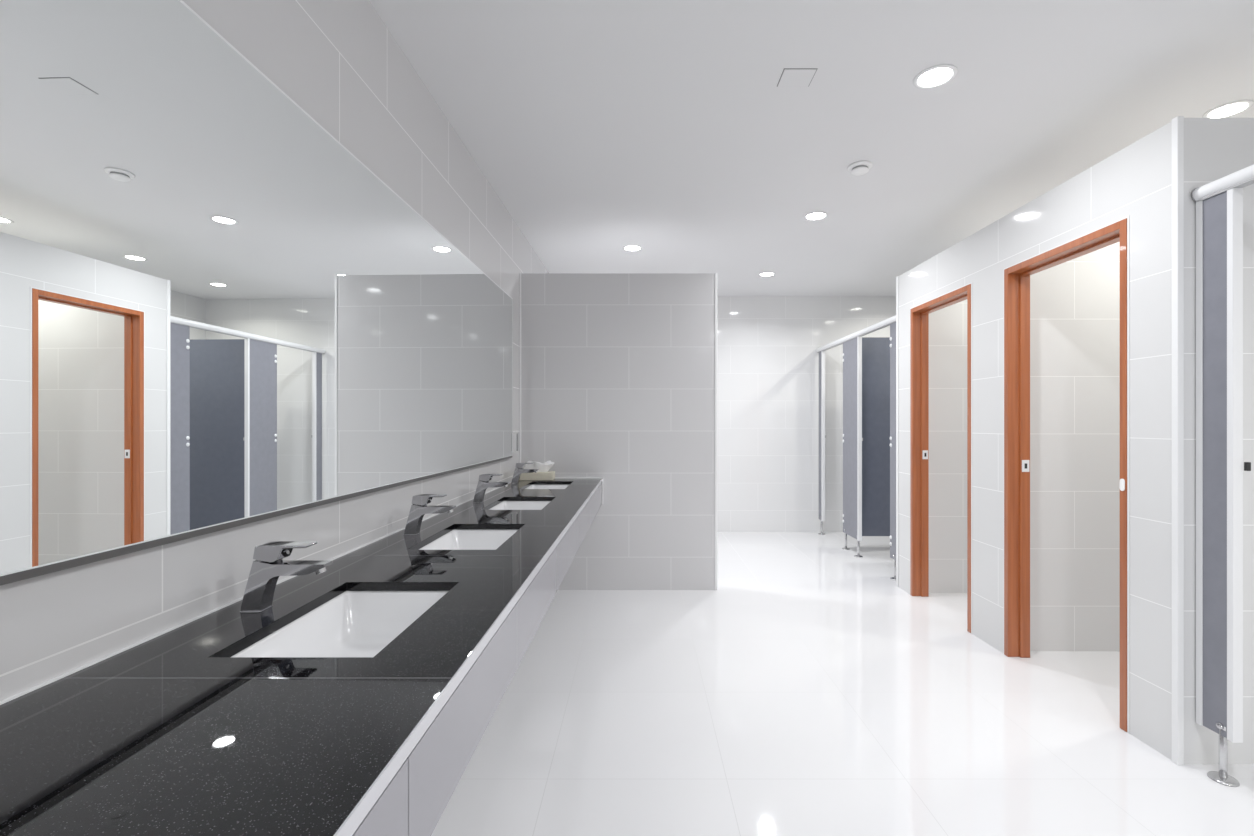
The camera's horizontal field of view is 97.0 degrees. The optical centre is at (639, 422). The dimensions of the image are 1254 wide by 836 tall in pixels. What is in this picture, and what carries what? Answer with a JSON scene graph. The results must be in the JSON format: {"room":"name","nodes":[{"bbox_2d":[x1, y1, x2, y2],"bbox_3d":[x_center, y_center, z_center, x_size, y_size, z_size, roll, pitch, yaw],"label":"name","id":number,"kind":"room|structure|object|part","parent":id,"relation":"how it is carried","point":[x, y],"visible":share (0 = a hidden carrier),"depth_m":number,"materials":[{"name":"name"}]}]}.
{"room":"public restroom","nodes":[
{"label":"public restroom","id":0,"kind":"room"},
{"bbox_2d":[0,0,548,700],"bbox_3d":[-0.976,-0.096,0.935,0.150,2.578,10.273,0,0,1],"label":"wall","id":1,"kind":"structure","parent":0,"point":[338,60],"depth_m":1.53,"materials":[{"name":"tile"}]},
{"bbox_2d":[0,0,512,585],"bbox_3d":[-0.889,-0.294,1.417,0.028,1.040,4.434,0,0,1],"label":"wall mirror","id":2,"kind":"object","parent":1,"relation":"attached to","point":[215,316],"visible":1,"depth_m":1.09,"materials":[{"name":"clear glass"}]},
{"bbox_2d":[0,477,602,835],"bbox_3d":[-0.596,0.481,1.380,0.670,0.190,5.160,0,0,0],"label":"countertop","id":3,"kind":"structure","parent":1,"relation":"attached to","point":[168,732],"depth_m":0.80,"materials":[{"name":"black stone"}]},
{"bbox_2d":[240,541,332,612],"bbox_3d":[-0.750,0.326,1.180,0.175,0.140,0.045,0,0,0],"label":"faucet","id":4,"kind":"object","parent":3,"relation":"on","point":[269,564],"visible":1,"depth_m":1.16,"materials":[{"name":"silver metal"}]},
{"bbox_3d":[-0.816,0.395,1.180,0.044,0.002,0.045,0,0,0],"label":"plate","id":5,"kind":"part","parent":4,"relation":"part of","materials":[{"name":"silver metal"}]},
{"bbox_3d":[-0.753,0.274,1.180,0.111,0.036,0.044,0,0,0],"label":"lever handle","id":6,"kind":"part","parent":4,"relation":"part of","materials":[{"name":"silver metal"}]},
{"bbox_2d":[232,591,447,656],"bbox_3d":[-0.591,0.490,1.160,0.326,0.142,0.490,0,0,0],"label":"sink basin","id":7,"kind":"object","parent":3,"relation":"in","point":[352,623],"visible":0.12,"depth_m":1.34,"materials":[{"name":"white ceramic"}]},
{"bbox_2d":[404,494,455,534],"bbox_3d":[-0.747,0.326,1.977,0.175,0.140,0.045,0,0,0],"label":"faucet","id":8,"kind":"object","parent":3,"relation":"on","point":[419,507],"visible":1,"depth_m":1.96,"materials":[{"name":"metal"}]},
{"bbox_3d":[-0.750,0.274,1.977,0.111,0.036,0.044,0,0,0],"label":"lever handle","id":9,"kind":"part","parent":8,"relation":"part of","materials":[{"name":"silver metal"}]},
{"bbox_2d":[419,529,518,549],"bbox_3d":[-0.591,0.490,1.957,0.326,0.142,0.490,0,0,0],"label":"sink basin","id":10,"kind":"object","parent":3,"relation":"in","point":[456,539],"visible":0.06,"depth_m":2.17,"materials":[{"name":"white ceramic"}]},
{"bbox_2d":[473,474,509,502],"bbox_3d":[-0.743,0.326,2.774,0.175,0.140,0.045,0,0,0],"label":"faucet","id":11,"kind":"object","parent":3,"relation":"on","point":[483,483],"visible":1,"depth_m":2.75,"materials":[{"name":"metal"}]},
{"bbox_3d":[-0.746,0.274,2.774,0.111,0.036,0.044,0,0,0],"label":"lever handle","id":12,"kind":"part","parent":11,"relation":"part of","materials":[{"name":"silver metal"}]},
{"bbox_2d":[489,501,550,509],"bbox_3d":[-0.591,0.490,2.754,0.326,0.142,0.490,0,0,0],"label":"sink basin","id":13,"kind":"object","parent":3,"relation":"in","point":[505,505],"visible":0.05,"depth_m":2.97,"materials":[{"name":"white ceramic"}]},
{"bbox_2d":[511,463,538,484],"bbox_3d":[-0.740,0.326,3.571,0.175,0.140,0.045,0,0,0],"label":"faucet","id":14,"kind":"object","parent":3,"relation":"on","point":[519,470],"visible":1,"depth_m":3.55,"materials":[{"name":"metal"}]},
{"bbox_3d":[-0.743,0.274,3.571,0.111,0.036,0.044,0,0,0],"label":"lever handle","id":15,"kind":"part","parent":14,"relation":"part of","materials":[{"name":"silver metal"}]},
{"bbox_2d":[519,460,554,479],"bbox_3d":[-0.718,0.330,3.876,0.250,0.132,0.120,0,0,0],"label":"tissue box","id":16,"kind":"object","parent":3,"relation":"on","point":[543,473],"visible":0.75,"depth_m":3.83,"materials":[{"name":"beige cardboard"}]},
{"bbox_2d":[525,484,569,488],"bbox_3d":[-0.591,0.490,3.551,0.326,0.142,0.490,0,0,0],"label":"sink basin","id":17,"kind":"object","parent":3,"relation":"in","point":[533,486],"visible":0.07,"depth_m":3.77,"materials":[{"name":"white ceramic"}]},
{"bbox_2d":[513,433,517,451],"bbox_3d":[-0.837,0.128,3.690,0.046,0.128,0.044,0,0,0],"label":"switch box","id":18,"kind":"object","parent":1,"relation":"attached to","point":[515,435],"visible":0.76,"depth_m":3.67,"materials":[{"name":"white plastic"}]},
{"bbox_2d":[520,273,520,462],"bbox_3d":[-0.852,-0.341,3.952,0.010,1.452,0.014,0,0,0],"label":"trim","id":19,"kind":"structure","parent":1,"relation":"attached to","point":[520,273],"depth_m":3.94,"materials":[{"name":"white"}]},
{"bbox_2d":[521,273,714,589],"bbox_3d":[-0.160,0.063,4.020,1.392,2.260,0.120,0,0,0],"label":"wall partition","id":20,"kind":"structure","parent":0,"point":[618,369],"depth_m":3.96,"materials":[{"name":"white tile"}]},
{"bbox_2d":[715,273,716,589],"bbox_3d":[0.543,0.062,4.018,0.017,2.262,0.124,0,0,0],"label":"trim","id":21,"kind":"structure","parent":20,"relation":"attached to","point":[715,273],"depth_m":3.96,"materials":[{"name":"white metal"}]},
{"bbox_2d":[717,296,895,531],"bbox_3d":[1.200,-0.096,6.120,4.400,2.578,0.100,0,0,0],"label":"wall","id":22,"kind":"structure","parent":0,"point":[768,358],"depth_m":6.07,"materials":[{"name":"tile"}]},
{"bbox_2d":[369,0,1253,295],"bbox_3d":[1.150,-1.425,0.935,4.500,0.080,10.470,0,0,0],"label":"ceiling","id":23,"kind":"structure","parent":0,"point":[666,128],"depth_m":2.48,"materials":[{"name":"white paint"}]},
{"bbox_2d":[623,245,641,250],"bbox_3d":[-0.060,-1.382,4.390,0.158,0.006,0.158,0,0,0],"label":"recessed light","id":24,"kind":"object","parent":23,"relation":"in","point":[627,247],"visible":1,"depth_m":4.37,"materials":[{"name":"white"}]},
{"bbox_2d":[758,272,775,276],"bbox_3d":[1.180,-1.382,5.160,0.158,0.006,0.158,0,0,0],"label":"recessed light","id":25,"kind":"object","parent":23,"relation":"in","point":[763,274],"visible":1,"depth_m":5.17,"materials":[{"name":"white"}]},
{"bbox_2d":[777,68,817,86],"bbox_3d":[0.628,-1.383,2.225,0.132,0.003,0.116,0,0,0],"label":"ceiling panel","id":26,"kind":"object","parent":23,"relation":"attached to","point":[790,77],"visible":1,"depth_m":2.22,"materials":[{"name":"grey"}]},
{"bbox_2d":[804,211,827,220],"bbox_3d":[1.175,-1.382,3.710,0.158,0.006,0.158,0,0,0],"label":"recessed light","id":27,"kind":"object","parent":23,"relation":"in","point":[818,215],"visible":1,"depth_m":3.70,"materials":[{"name":"white"}]},
{"bbox_2d":[848,161,872,175],"bbox_3d":[1.185,-1.364,2.990,0.126,0.042,0.126,0,0,0],"label":"smoke detector","id":28,"kind":"object","parent":23,"relation":"attached to","point":[857,168],"visible":1,"depth_m":2.96,"materials":[{"name":"white plastic"}]},
{"bbox_2d":[913,64,957,88],"bbox_3d":[1.180,-1.382,2.220,0.158,0.006,0.158,0,0,0],"label":"recessed light","id":29,"kind":"object","parent":23,"relation":"in","point":[938,75],"visible":1,"depth_m":2.21,"materials":[{"name":"white"}]},
{"bbox_2d":[1202,100,1253,117],"bbox_3d":[2.600,-1.382,2.456,0.158,0.006,0.158,0,0,0],"label":"recessed light","id":30,"kind":"object","parent":23,"relation":"in","point":[1230,109],"visible":0.83,"depth_m":2.45,"materials":[{"name":"white"}]},
{"bbox_2d":[431,532,1253,835],"bbox_3d":[1.150,1.233,0.935,4.500,0.080,10.470,0,0,0],"label":"floor","id":31,"kind":"structure","parent":0,"point":[806,693],"depth_m":2.17,"materials":[{"name":"white tile"}]},
{"bbox_2d":[816,315,895,580],"bbox_3d":[2.605,0.187,5.065,1.386,2.011,1.998,0,0,0],"label":"stall","id":32,"kind":"object","parent":31,"relation":"on","point":[869,363],"visible":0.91,"depth_m":5.11,"materials":[{"name":"blue metal"}]},
{"bbox_3d":[1.953,0.138,5.915,0.034,1.814,0.020,0,0,0],"label":"edge trim","id":33,"kind":"part","parent":32,"relation":"part of","materials":[{"name":"white metal"}]},
{"bbox_3d":[1.948,-0.794,5.066,0.050,0.050,1.996,0,0,0],"label":"head rail","id":34,"kind":"part","parent":32,"relation":"part of","materials":[{"name":"white metal"}]},
{"bbox_3d":[1.953,0.138,4.935,0.034,1.814,0.020,0,0,0],"label":"edge trim","id":35,"kind":"part","parent":32,"relation":"part of","materials":[{"name":"white metal"}]},
{"bbox_2d":[1191,164,1253,786],"bbox_3d":[1.950,0.186,-0.033,0.076,2.013,3.934,0,0,0],"label":"stall","id":36,"kind":"object","parent":31,"relation":"on","point":[1219,203],"visible":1,"depth_m":1.85,"materials":[{"name":"blue metal"}]},
{"bbox_3d":[1.953,0.138,1.924,0.034,1.814,0.020,0,0,0],"label":"edge trim","id":37,"kind":"part","parent":36,"relation":"part of","materials":[{"name":"white metal"}]},
{"bbox_3d":[1.948,-0.794,-0.035,0.050,0.050,3.930,0,0,0],"label":"head rail","id":38,"kind":"part","parent":36,"relation":"part of","materials":[{"name":"white metal"}]},
{"bbox_3d":[1.953,0.138,1.822,0.034,1.814,0.020,0,0,0],"label":"edge trim","id":39,"kind":"part","parent":36,"relation":"part of","materials":[{"name":"white metal"}]},
{"bbox_2d":[929,299,966,592],"bbox_3d":[2.640,0.063,3.980,1.320,2.260,0.160,0,0,0],"label":"wall","id":40,"kind":"structure","parent":0,"point":[947,325],"depth_m":3.90,"materials":[{"name":"tile"}]},
{"bbox_2d":[898,118,1205,763],"bbox_3d":[1.930,0.063,3.000,0.100,2.260,2.120,0,0,0],"label":"wall","id":41,"kind":"structure","parent":0,"point":[1135,182],"depth_m":2.11,"materials":[{"name":"tile"}]},
{"bbox_2d":[896,276,897,586],"bbox_3d":[1.877,0.062,4.048,0.006,2.262,0.027,0,0,0],"label":"trim","id":42,"kind":"structure","parent":41,"relation":"attached to","point":[897,276],"depth_m":4.04,"materials":[{"name":"white metal"}]},
{"bbox_2d":[910,282,971,633],"bbox_3d":[1.928,0.198,3.498,0.108,1.989,0.717,0,0,0],"label":"door frame","id":43,"kind":"structure","parent":41,"relation":"in","point":[919,314],"depth_m":3.81,"materials":[{"name":"orange wood"}]},
{"bbox_3d":[1.956,0.218,3.807,0.037,0.060,0.003,0,0,0],"label":"strike plate","id":44,"kind":"part","parent":43,"relation":"part of","materials":[{"name":"white metal"}]},
{"bbox_2d":[1003,216,1128,732],"bbox_3d":[1.927,0.198,2.498,0.110,1.989,0.735,0,0,0],"label":"door frame","id":45,"kind":"structure","parent":41,"relation":"in","point":[1016,277],"depth_m":2.82,"materials":[{"name":"orange wood"}]},
{"bbox_3d":[1.956,0.218,2.816,0.037,0.060,0.003,0,0,0],"label":"strike plate","id":46,"kind":"part","parent":45,"relation":"part of","materials":[{"name":"white metal"}]},
{"bbox_3d":[1.873,0.240,2.155,0.002,0.048,0.022,0,0,0],"label":"plate","id":47,"kind":"part","parent":45,"relation":"part of","materials":[{"name":"white plastic"}]},
{"bbox_2d":[1172,116,1178,764],"bbox_3d":[1.877,0.061,1.946,0.006,2.263,0.024,0,0,0],"label":"trim","id":48,"kind":"structure","parent":41,"relation":"attached to","point":[1175,122],"depth_m":1.94,"materials":[{"name":"white metal"}]},
{"bbox_2d":[1179,116,1183,764],"bbox_3d":[1.887,0.061,1.937,0.019,2.263,0.006,0,0,0],"label":"trim","id":49,"kind":"structure","parent":41,"relation":"attached to","point":[1181,118],"depth_m":1.93,"materials":[{"name":"white metal"}]},
{"bbox_2d":[1030,242,1119,650],"bbox_3d":[2.640,0.063,2.970,1.320,2.260,0.140,0,0,0],"label":"wall","id":50,"kind":"structure","parent":0,"point":[1075,303],"depth_m":2.90,"materials":[{"name":"tile"}]},
{"bbox_2d":[1206,118,1253,763],"bbox_3d":[2.640,0.063,2.000,1.320,2.260,0.120,0,0,0],"label":"wall","id":51,"kind":"structure","parent":0,"point":[1229,141],"depth_m":1.94,"materials":[{"name":"tile"}]}
]}

